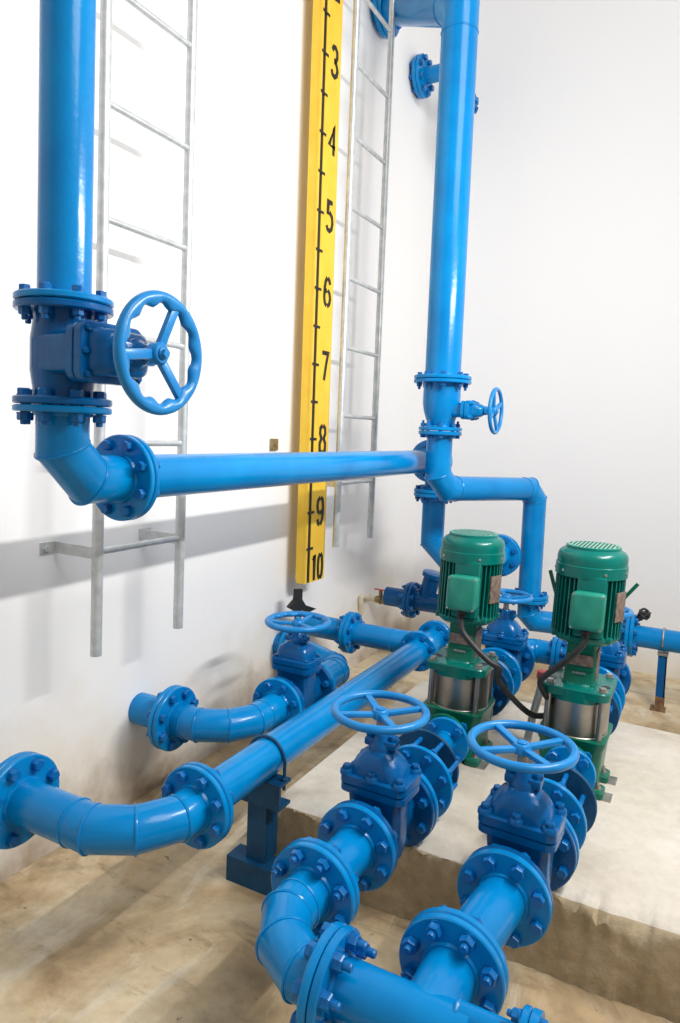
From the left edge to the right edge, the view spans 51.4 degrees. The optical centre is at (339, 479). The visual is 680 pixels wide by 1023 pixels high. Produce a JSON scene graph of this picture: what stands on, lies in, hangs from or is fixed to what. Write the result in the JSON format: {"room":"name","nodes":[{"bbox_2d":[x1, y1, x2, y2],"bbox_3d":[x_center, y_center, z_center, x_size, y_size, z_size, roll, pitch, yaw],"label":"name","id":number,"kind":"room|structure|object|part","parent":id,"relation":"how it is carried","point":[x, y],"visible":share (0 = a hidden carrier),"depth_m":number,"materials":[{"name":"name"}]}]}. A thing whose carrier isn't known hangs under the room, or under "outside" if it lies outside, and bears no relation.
{"room":"mechanical room","nodes":[
{"label":"mechanical room","id":0,"kind":"room"},
{"bbox_2d":[0,0,438,882],"bbox_3d":[-1.255,-1.301,1.510,0.150,5.300,8.010,4,4,28],"label":"wall","id":1,"kind":"structure","parent":0,"point":[59,702],"depth_m":2.85,"materials":[{"name":"white paint"}]},
{"bbox_2d":[0,751,36,770],"bbox_3d":[-0.966,0.836,1.929,0.259,0.236,0.236,4,4,28],"label":"pipe","id":2,"kind":"object","parent":1,"relation":"attached to","point":[4,763],"visible":0.06,"depth_m":1.85,"materials":[{"name":"blue metal"}]},
{"bbox_2d":[39,0,197,656],"bbox_3d":[-0.675,-1.077,2.265,0.207,3.215,0.486,4,4,28],"label":"ladder","id":3,"kind":"object","parent":1,"relation":"attached to","point":[97,551],"visible":0.91,"depth_m":2.22,"materials":[{"name":"metal"}]},
{"bbox_3d":[-0.686,-1.064,2.059,0.034,3.215,0.034,4,4,28],"label":"rail","id":4,"kind":"part","parent":3,"relation":"part of","materials":[{"name":"metal"}]},
{"bbox_3d":[-0.511,-1.079,2.391,0.034,3.215,0.034,4,4,28],"label":"rail","id":5,"kind":"part","parent":3,"relation":"part of","materials":[{"name":"metal"}]},
{"bbox_2d":[128,685,180,749],"bbox_3d":[-0.675,0.854,2.591,0.162,0.227,0.227,4,4,28],"label":"pipe","id":6,"kind":"object","parent":1,"relation":"attached to","point":[142,702],"visible":0.24,"depth_m":2.56,"materials":[{"name":"blue metal"}]},
{"bbox_2d":[146,678,303,751],"bbox_3d":[-0.408,0.865,2.582,0.581,0.227,0.278,1,4,-22],"label":"pipe","id":7,"kind":"object","parent":6,"relation":"attached to","point":[177,720],"visible":0.87,"depth_m":2.50,"materials":[{"name":"blue metal"}]},
{"bbox_2d":[264,611,334,710],"bbox_3d":[-0.165,0.754,2.820,0.264,0.428,0.301,4,4,28],"label":"valve","id":8,"kind":"object","parent":7,"relation":"on","point":[296,660],"visible":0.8,"depth_m":2.76,"materials":[{"name":"blue paint"}]},
{"bbox_2d":[269,439,277,449],"bbox_3d":[-0.306,-0.166,3.304,0.018,0.055,0.060,4,4,28],"label":"clip","id":9,"kind":"object","parent":1,"relation":"attached to","point":[273,442],"visible":1,"depth_m":3.29,"materials":[{"name":"gold metal"}]},
{"bbox_2d":[272,632,286,653],"bbox_3d":[-0.269,0.810,3.461,0.070,0.188,0.188,4,4,28],"label":"wall flange","id":10,"kind":"object","parent":1,"relation":"attached to","point":[279,637],"visible":0.3,"depth_m":3.42,"materials":[{"name":"blue paint"}]},
{"bbox_2d":[275,632,349,689],"bbox_3d":[-0.118,0.834,3.206,0.293,0.219,0.694,1,4,-13],"label":"pipe","id":11,"kind":"object","parent":10,"relation":"attached to","point":[336,665],"visible":0.28,"depth_m":3.08,"materials":[{"name":"blue metal"}]},
{"bbox_2d":[303,611,351,652],"bbox_3d":[-0.061,0.766,3.649,0.260,0.208,0.208,4,4,28],"label":"pipe","id":12,"kind":"object","parent":1,"relation":"attached to","point":[330,633],"visible":0.32,"depth_m":3.59,"materials":[{"name":"blue metal"}]},
{"bbox_2d":[325,0,395,546],"bbox_3d":[0.063,-1.412,3.627,0.207,3.475,0.510,4,4,28],"label":"ladder","id":13,"kind":"object","parent":1,"relation":"attached to","point":[355,65],"visible":0.8,"depth_m":3.53,"materials":[{"name":"metal"}]},
{"bbox_2d":[295,0,342,583],"bbox_3d":[-0.091,-1.166,3.389,0.057,3.345,0.220,4,4,28],"label":"gauge","id":14,"kind":"object","parent":13,"relation":"attached to","point":[327,16],"visible":0.98,"depth_m":3.37,"materials":[{"name":"yellow paint"}]},
{"bbox_2d":[286,577,315,618],"bbox_3d":[-0.186,0.586,3.410,0.039,0.250,0.255,4,4,28],"label":"weight","id":15,"kind":"object","parent":14,"relation":"hanging from","point":[296,604],"visible":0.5,"depth_m":3.36,"materials":[{"name":"black paint"}]},
{"bbox_3d":[0.047,-1.398,3.410,0.034,3.475,0.034,4,4,28],"label":"rail","id":16,"kind":"part","parent":13,"relation":"part of","materials":[{"name":"metal"}]},
{"bbox_3d":[0.233,-1.415,3.764,0.034,3.475,0.034,4,4,28],"label":"rail","id":17,"kind":"part","parent":13,"relation":"part of","materials":[{"name":"metal"}]},
{"bbox_2d":[358,594,374,615],"bbox_3d":[0.162,0.755,4.295,0.064,0.143,0.163,5,5,38],"label":"drain pipe","id":18,"kind":"object","parent":1,"relation":"attached to","point":[362,597],"visible":0.93,"depth_m":4.24,"materials":[{"name":"beige plastic"}]},
{"bbox_2d":[370,0,387,38],"bbox_3d":[0.237,-2.623,3.947,0.056,0.280,0.280,4,4,28],"label":"wall flange","id":19,"kind":"object","parent":1,"relation":"attached to","point":[376,21],"visible":0.3,"depth_m":3.89,"materials":[{"name":"blue paint"}]},
{"bbox_2d":[408,53,478,113],"bbox_3d":[0.654,-2.457,4.380,0.430,0.398,0.250,4,4,28],"label":"pipe","id":20,"kind":"object","parent":1,"relation":"attached to","point":[424,74],"visible":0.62,"depth_m":4.38,"materials":[{"name":"blue metal"}]},
{"bbox_2d":[124,434,426,519],"bbox_3d":[-0.020,-0.054,2.752,0.231,0.224,2.252,4,4,28],"label":"pipe","id":21,"kind":"object","parent":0,"point":[178,474],"visible":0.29,"depth_m":2.25,"materials":[{"name":"blue metal"}]},
{"bbox_2d":[12,404,160,520],"bbox_3d":[-0.596,-0.030,1.637,0.214,0.274,0.326,4,4,28],"label":"pipe","id":22,"kind":"object","parent":21,"relation":"attached to","point":[117,475],"visible":0.93,"depth_m":1.61,"materials":[{"name":"blue metal"}]},
{"bbox_2d":[12,290,201,426],"bbox_3d":[-0.528,-0.255,1.524,0.402,0.281,0.251,4,4,28],"label":"valve","id":23,"kind":"object","parent":22,"relation":"on","point":[68,357],"visible":0.93,"depth_m":1.47,"materials":[{"name":"blue paint"}]},
{"bbox_2d":[12,0,113,323],"bbox_3d":[-0.561,-1.584,1.478,0.209,2.488,0.209,4,4,28],"label":"riser pipe","id":24,"kind":"object","parent":23,"relation":"on","point":[67,28],"visible":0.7,"depth_m":1.49,"materials":[{"name":"blue metal"}]},
{"bbox_2d":[414,459,452,503],"bbox_3d":[0.522,-0.048,3.813,0.240,0.339,0.233,4,4,28],"label":"pipe","id":25,"kind":"object","parent":21,"relation":"attached to","point":[425,488],"visible":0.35,"depth_m":3.76,"materials":[{"name":"blue metal"}]},
{"bbox_2d":[0,644,679,1022],"bbox_3d":[1.335,1.500,0.194,6.020,0.100,7.860,4,4,28],"label":"floor","id":26,"kind":"structure","parent":0,"point":[162,935],"depth_m":1.94,"materials":[{"name":"concrete"}]},
{"bbox_2d":[226,734,290,895],"bbox_3d":[-0.229,1.016,2.173,0.220,0.471,0.087,4,4,28],"label":"stand","id":27,"kind":"object","parent":26,"relation":"on","point":[249,866],"visible":0.71,"depth_m":2.16,"materials":[{"name":"blue paint"}]},
{"bbox_3d":[-0.242,1.077,2.195,0.069,0.184,0.065,4,4,28],"label":"post","id":28,"kind":"part","parent":27,"relation":"part of","materials":[{"name":"blue metal"}]},
{"bbox_2d":[179,631,436,839],"bbox_3d":[0.001,0.828,2.596,0.218,0.218,1.631,4,4,28],"label":"pipe","id":29,"kind":"object","parent":27,"relation":"on","point":[252,766],"visible":0.64,"depth_m":2.31,"materials":[{"name":"blue metal"}]},
{"bbox_2d":[0,753,233,856],"bbox_3d":[-0.608,0.857,1.821,0.651,0.236,0.278,3,4,4],"label":"pipe","id":30,"kind":"object","parent":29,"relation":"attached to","point":[192,810],"visible":0.96,"depth_m":1.78,"materials":[{"name":"blue metal"}]},
{"bbox_2d":[334,612,448,653],"bbox_3d":[0.260,0.789,3.487,0.558,0.209,0.257,4,4,28],"label":"pipe","id":31,"kind":"object","parent":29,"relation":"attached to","point":[356,633],"visible":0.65,"depth_m":3.48,"materials":[{"name":"blue metal"}]},
{"bbox_2d":[425,620,449,630],"bbox_3d":[0.472,0.786,3.490,0.186,0.186,0.016,4,4,28],"label":"flange","id":32,"kind":"object","parent":31,"relation":"attached to","point":[430,620],"visible":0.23,"depth_m":3.47,"materials":[{"name":"blue paint"}]},
{"bbox_2d":[331,690,434,873],"bbox_3d":[0.111,0.851,1.983,0.284,0.448,0.315,4,4,28],"label":"valve","id":33,"kind":"object","parent":26,"relation":"on","point":[380,776],"visible":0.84,"depth_m":1.93,"materials":[{"name":"blue paint"}]},
{"bbox_2d":[288,799,397,922],"bbox_3d":[0.003,0.966,1.790,0.233,0.224,0.254,4,4,28],"label":"pipe","id":34,"kind":"object","parent":33,"relation":"attached to","point":[366,845],"visible":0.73,"depth_m":1.81,"materials":[{"name":"blue metal"}]},
{"bbox_3d":[0.113,0.680,1.956,0.025,0.060,0.025,4,4,28],"label":"stem","id":35,"kind":"part","parent":33,"relation":"part of","materials":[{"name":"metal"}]},
{"bbox_2d":[398,737,458,834],"bbox_3d":[0.236,0.947,2.202,0.238,0.238,0.274,4,4,28],"label":"expansion joint","id":36,"kind":"object","parent":26,"relation":"on","point":[435,775],"visible":0.43,"depth_m":2.17,"materials":[{"name":"blue paint"}]},
{"bbox_2d":[399,717,468,782],"bbox_3d":[0.339,0.934,2.446,0.236,0.236,0.276,4,4,28],"label":"pipe","id":37,"kind":"object","parent":26,"relation":"on","point":[446,730],"visible":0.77,"depth_m":2.46,"materials":[{"name":"blue metal"}]},
{"bbox_2d":[274,680,679,1022],"bbox_3d":[1.749,1.233,1.968,3.765,0.223,1.335,4,4,28],"label":"concrete plinth","id":38,"kind":"object","parent":26,"relation":"on","point":[613,932],"visible":0.48,"depth_m":2.03,"materials":[{"name":"beige concrete"}]},
{"bbox_2d":[421,529,504,769],"bbox_3d":[0.458,0.607,2.667,0.296,0.831,0.348,4,4,28],"label":"pump","id":39,"kind":"object","parent":38,"relation":"on","point":[472,560],"visible":0.89,"depth_m":2.57,"materials":[{"name":"metal"}]},
{"bbox_3d":[0.341,0.772,2.638,0.026,0.160,0.021,4,4,28],"label":"tie rod","id":40,"kind":"part","parent":39,"relation":"part of","materials":[{"name":"silver metal"}]},
{"bbox_3d":[0.465,0.691,2.667,0.226,0.050,0.226,4,4,28],"label":"bracket plate","id":41,"kind":"part","parent":39,"relation":"part of","materials":[{"name":"green paint"}]},
{"bbox_3d":[0.472,0.605,2.651,0.097,0.104,0.092,4,4,28],"label":"guard plate","id":42,"kind":"part","parent":39,"relation":"part of","materials":[{"name":"metal"}]},
{"bbox_3d":[0.484,0.403,2.642,0.235,0.254,0.231,4,4,28],"label":"motor","id":43,"kind":"part","parent":39,"relation":"part of","materials":[{"name":"green paint"}]},
{"bbox_2d":[451,529,496,535],"bbox_3d":[0.499,0.197,2.626,0.169,0.003,0.169,4,4,28],"label":"grille","id":44,"kind":"object","parent":39,"relation":"attached to","point":[457,532],"depth_m":2.61,"materials":[{"name":"green metal"}]},
{"bbox_3d":[0.495,0.783,2.558,0.026,0.160,0.021,4,4,28],"label":"tie rod","id":45,"kind":"part","parent":39,"relation":"part of","materials":[{"name":"silver metal"}]},
{"bbox_3d":[0.576,0.776,2.711,0.026,0.160,0.021,4,4,28],"label":"tie rod","id":46,"kind":"part","parent":39,"relation":"part of","materials":[{"name":"silver metal"}]},
{"bbox_2d":[459,619,543,718],"bbox_3d":[0.578,0.672,2.479,0.332,0.345,0.077,3,4,4],"label":"power cable","id":47,"kind":"object","parent":39,"relation":"attached to","point":[470,642],"visible":0.98,"depth_m":2.48,"materials":[{"name":"black rubber"}]},
{"bbox_2d":[530,541,638,802],"bbox_3d":[0.847,0.637,2.463,0.329,0.831,0.348,4,4,28],"label":"pump","id":48,"kind":"object","parent":38,"relation":"on","point":[590,595],"visible":0.88,"depth_m":2.37,"materials":[{"name":"metal"}]},
{"bbox_3d":[0.716,0.800,2.442,0.026,0.160,0.021,4,4,28],"label":"tie rod","id":49,"kind":"part","parent":48,"relation":"part of","materials":[{"name":"silver metal"}]},
{"bbox_3d":[0.755,0.363,2.499,0.038,0.089,0.008,4,4,28],"label":"lifting rod","id":50,"kind":"part","parent":48,"relation":"part of","materials":[{"name":"green metal"}]},
{"bbox_2d":[537,639,588,704],"bbox_3d":[0.730,0.677,2.392,0.110,0.335,0.193,1,4,-17],"label":"power cable","id":51,"kind":"object","parent":48,"relation":"attached to","point":[584,642],"visible":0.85,"depth_m":2.35,"materials":[{"name":"black rubber"}]},
{"bbox_3d":[0.839,0.720,2.471,0.226,0.050,0.226,4,4,28],"label":"bracket plate","id":52,"kind":"part","parent":48,"relation":"part of","materials":[{"name":"green paint"}]},
{"bbox_3d":[0.847,0.634,2.454,0.097,0.104,0.092,4,4,28],"label":"guard plate","id":53,"kind":"part","parent":48,"relation":"part of","materials":[{"name":"metal"}]},
{"bbox_3d":[0.859,0.431,2.446,0.235,0.254,0.231,4,4,28],"label":"motor","id":54,"kind":"part","parent":48,"relation":"part of","materials":[{"name":"green paint"}]},
{"bbox_2d":[568,541,619,548],"bbox_3d":[0.874,0.225,2.430,0.169,0.003,0.169,4,4,28],"label":"grille","id":55,"kind":"object","parent":48,"relation":"attached to","point":[572,544],"depth_m":2.42,"materials":[{"name":"green metal"}]},
{"bbox_3d":[0.870,0.811,2.361,0.026,0.160,0.021,4,4,28],"label":"tie rod","id":56,"kind":"part","parent":48,"relation":"part of","materials":[{"name":"silver metal"}]},
{"bbox_3d":[0.977,0.380,2.382,0.058,0.072,0.008,4,4,28],"label":"lifting rod","id":57,"kind":"part","parent":48,"relation":"part of","materials":[{"name":"green metal"}]},
{"bbox_2d":[491,668,508,715],"bbox_3d":[0.550,0.878,2.881,0.236,0.236,0.189,4,4,28],"label":"pipe","id":58,"kind":"object","parent":26,"relation":"on","point":[499,695],"visible":0.06,"depth_m":2.92,"materials":[{"name":"blue metal"}]},
{"bbox_2d":[482,647,521,706],"bbox_3d":[0.630,0.870,3.032,0.238,0.238,0.274,4,4,28],"label":"expansion joint","id":59,"kind":"object","parent":26,"relation":"on","point":[510,662],"visible":0.18,"depth_m":3.09,"materials":[{"name":"blue paint"}]},
{"bbox_2d":[481,588,533,689],"bbox_3d":[0.757,0.748,3.257,0.236,0.455,0.318,4,4,28],"label":"valve","id":60,"kind":"object","parent":26,"relation":"on","point":[504,633],"visible":0.51,"depth_m":3.21,"materials":[{"name":"blue paint"}]},
{"bbox_3d":[0.764,0.573,3.245,0.025,0.062,0.025,4,4,28],"label":"stem","id":61,"kind":"part","parent":60,"relation":"part of","materials":[{"name":"metal"}]},
{"bbox_2d":[527,636,566,672],"bbox_3d":[0.931,0.852,3.478,0.350,0.232,0.292,4,4,28],"label":"pipe","id":62,"kind":"object","parent":60,"relation":"attached to","point":[543,651],"visible":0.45,"depth_m":3.45,"materials":[{"name":"blue metal"}]},
{"bbox_2d":[467,720,579,914],"bbox_3d":[0.457,0.877,1.802,0.284,0.448,0.315,4,4,28],"label":"valve","id":63,"kind":"object","parent":26,"relation":"on","point":[517,815],"visible":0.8,"depth_m":1.75,"materials":[{"name":"blue paint"}]},
{"bbox_2d":[409,844,551,998],"bbox_3d":[0.323,0.993,1.581,0.226,0.224,0.348,5,5,34],"label":"pipe","id":64,"kind":"object","parent":63,"relation":"attached to","point":[511,899],"visible":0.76,"depth_m":1.62,"materials":[{"name":"blue metal"}]},
{"bbox_2d":[289,905,548,1022],"bbox_3d":[0.170,1.003,1.350,0.450,0.223,0.308,4,4,28],"label":"pipe","id":65,"kind":"object","parent":64,"relation":"attached to","point":[451,973],"visible":0.94,"depth_m":1.34,"materials":[{"name":"blue metal"}]},
{"bbox_2d":[255,836,358,1022],"bbox_3d":[-0.079,0.981,1.528,0.224,0.224,0.447,3,4,7],"label":"pipe","id":66,"kind":"object","parent":65,"relation":"attached to","point":[311,887],"visible":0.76,"depth_m":1.55,"materials":[{"name":"blue metal"}]},
{"bbox_2d":[453,997,513,1022],"bbox_3d":[0.267,0.977,1.254,0.129,0.058,0.058,4,4,28],"label":"outlet","id":67,"kind":"object","parent":65,"relation":"attached to","point":[464,1011],"depth_m":1.26,"materials":[{"name":"blue paint"}]},
{"bbox_2d":[529,1007,544,1022],"bbox_3d":[0.340,0.982,1.216,0.029,0.116,0.116,4,4,28],"label":"flange","id":68,"kind":"object","parent":65,"relation":"attached to","point":[537,1013],"visible":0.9,"depth_m":1.22,"materials":[{"name":"blue paint"}]},
{"bbox_3d":[0.459,0.706,1.775,0.025,0.060,0.025,4,4,28],"label":"stem","id":69,"kind":"part","parent":63,"relation":"part of","materials":[{"name":"metal"}]},
{"bbox_2d":[524,670,545,742],"bbox_3d":[0.763,0.883,2.751,0.080,0.298,0.044,4,4,28],"label":"post","id":70,"kind":"object","parent":26,"relation":"on","point":[538,696],"visible":0.47,"depth_m":2.74,"materials":[{"name":"metal"}]},
{"bbox_2d":[542,773,586,871],"bbox_3d":[0.582,0.973,2.021,0.238,0.238,0.274,4,4,28],"label":"flange","id":71,"kind":"object","parent":26,"relation":"on","point":[576,822],"visible":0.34,"depth_m":1.98,"materials":[{"name":"blue paint"}]},
{"bbox_2d":[534,745,596,831],"bbox_3d":[0.714,0.962,2.250,0.236,0.236,0.276,4,4,28],"label":"pipe","id":72,"kind":"object","parent":26,"relation":"on","point":[582,776],"visible":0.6,"depth_m":2.12,"materials":[{"name":"blue metal"}]},
{"bbox_2d":[599,666,625,718],"bbox_3d":[1.005,0.899,2.836,0.238,0.238,0.274,4,4,28],"label":"expansion joint","id":73,"kind":"object","parent":26,"relation":"on","point":[620,698],"visible":0.06,"depth_m":2.89,"materials":[{"name":"blue paint"}]},
{"bbox_2d":[609,696,618,734],"bbox_3d":[0.925,0.906,2.685,0.236,0.236,0.189,4,4,28],"label":"pipe","id":74,"kind":"object","parent":26,"relation":"on","point":[614,715],"visible":0.02,"depth_m":2.71,"materials":[{"name":"blue metal"}]},
{"bbox_2d":[599,606,633,694],"bbox_3d":[1.132,0.776,3.061,0.236,0.455,0.318,4,4,28],"label":"valve","id":75,"kind":"object","parent":26,"relation":"on","point":[612,657],"visible":0.16,"depth_m":2.99,"materials":[{"name":"blue paint"}]},
{"bbox_2d":[555,639,630,674],"bbox_3d":[1.201,0.872,3.337,0.353,0.232,0.292,4,4,28],"label":"pipe","id":76,"kind":"object","parent":75,"relation":"attached to","point":[559,647],"visible":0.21,"depth_m":3.40,"materials":[{"name":"blue metal"}]},
{"bbox_2d":[650,627,668,712],"bbox_3d":[1.701,0.999,3.745,0.075,0.443,0.134,4,4,28],"label":"support","id":77,"kind":"object","parent":26,"relation":"on","point":[662,656],"visible":0.87,"depth_m":3.72,"materials":[{"name":"blue paint"}]},
{"bbox_2d":[628,608,679,656],"bbox_3d":[2.682,0.900,3.223,2.521,0.266,0.230,4,4,28],"label":"pipe","id":78,"kind":"object","parent":77,"relation":"on","point":[647,637],"depth_m":3.71,"materials":[{"name":"blue metal"}]},
{"bbox_2d":[516,600,639,655],"bbox_3d":[1.282,0.794,3.834,0.720,0.284,0.220,3,4,5],"label":"pipe","id":79,"kind":"object","parent":78,"relation":"attached to","point":[536,620],"visible":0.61,"depth_m":3.80,"materials":[{"name":"blue metal"}]},
{"bbox_2d":[418,420,548,609],"bbox_3d":[0.753,0.204,3.601,0.945,0.979,0.204,-1,5,-37],"label":"pipe","id":80,"kind":"object","parent":79,"relation":"on","point":[447,486],"visible":0.88,"depth_m":3.59,"materials":[{"name":"blue metal"}]},
{"bbox_2d":[414,378,503,434],"bbox_3d":[0.540,-0.343,3.308,0.408,0.247,0.270,4,4,28],"label":"valve","id":81,"kind":"object","parent":80,"relation":"on","point":[439,404],"visible":0.91,"depth_m":3.26,"materials":[{"name":"blue paint"}]},
{"bbox_2d":[372,0,479,390],"bbox_3d":[0.375,-1.592,3.614,0.270,2.280,1.048,1,4,-23],"label":"riser pipe","id":82,"kind":"object","parent":81,"relation":"on","point":[458,20],"visible":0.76,"depth_m":3.21,"materials":[{"name":"blue metal"}]},
{"bbox_3d":[1.624,0.721,3.772,0.070,0.066,0.073,4,4,28],"label":"cable coil","id":83,"kind":"part","parent":78,"relation":"part of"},
{"bbox_3d":[1.705,1.032,3.744,0.043,0.225,0.060,4,4,28],"label":"leg","id":84,"kind":"part","parent":77,"relation":"part of","materials":[{"name":"blue paint"}]},
{"bbox_2d":[398,569,439,617],"bbox_3d":[0.552,0.681,4.154,0.378,0.302,0.214,4,4,28],"label":"pipe","id":85,"kind":"object","parent":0,"point":[424,596],"visible":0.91,"depth_m":4.13,"materials":[{"name":"blue metal"}]},
{"bbox_2d":[383,582,412,617],"bbox_3d":[0.357,0.710,4.258,0.166,0.214,0.214,4,4,28],"label":"pipe","id":86,"kind":"object","parent":85,"relation":"attached to","point":[390,595],"visible":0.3,"depth_m":4.22,"materials":[{"name":"blue metal"}]},
{"bbox_2d":[374,588,383,604],"bbox_3d":[0.250,0.713,4.314,0.077,0.099,0.060,4,4,28],"label":"tap","id":87,"kind":"object","parent":86,"relation":"attached to","point":[378,599],"visible":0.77,"depth_m":4.30,"materials":[{"name":"gold metal"}]},
{"bbox_3d":[0.534,0.632,4.161,0.155,0.207,0.128,4,4,28],"label":"leg","id":88,"kind":"part","parent":85,"relation":"part of","materials":[{"name":"blue paint"}]},
{"bbox_2d":[414,492,519,576],"bbox_3d":[0.652,0.315,3.751,0.576,0.466,0.289,4,4,28],"label":"pipe","id":89,"kind":"object","parent":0,"point":[433,515],"visible":0.44,"depth_m":3.78,"materials":[{"name":"blue metal"}]},
{"bbox_2d":[501,534,520,572],"bbox_3d":[0.854,0.400,3.768,0.224,0.224,0.021,4,4,28],"label":"flange","id":90,"kind":"object","parent":89,"relation":"attached to","point":[501,534],"visible":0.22,"depth_m":3.72,"materials":[{"name":"blue paint"}]},
{"bbox_2d":[411,0,679,678],"bbox_3d":[3.303,-1.261,3.556,6.020,5.300,0.150,4,4,28],"label":"wall","id":91,"kind":"structure","parent":0,"point":[572,305],"depth_m":4.42,"materials":[{"name":"white paint"}]}
]}

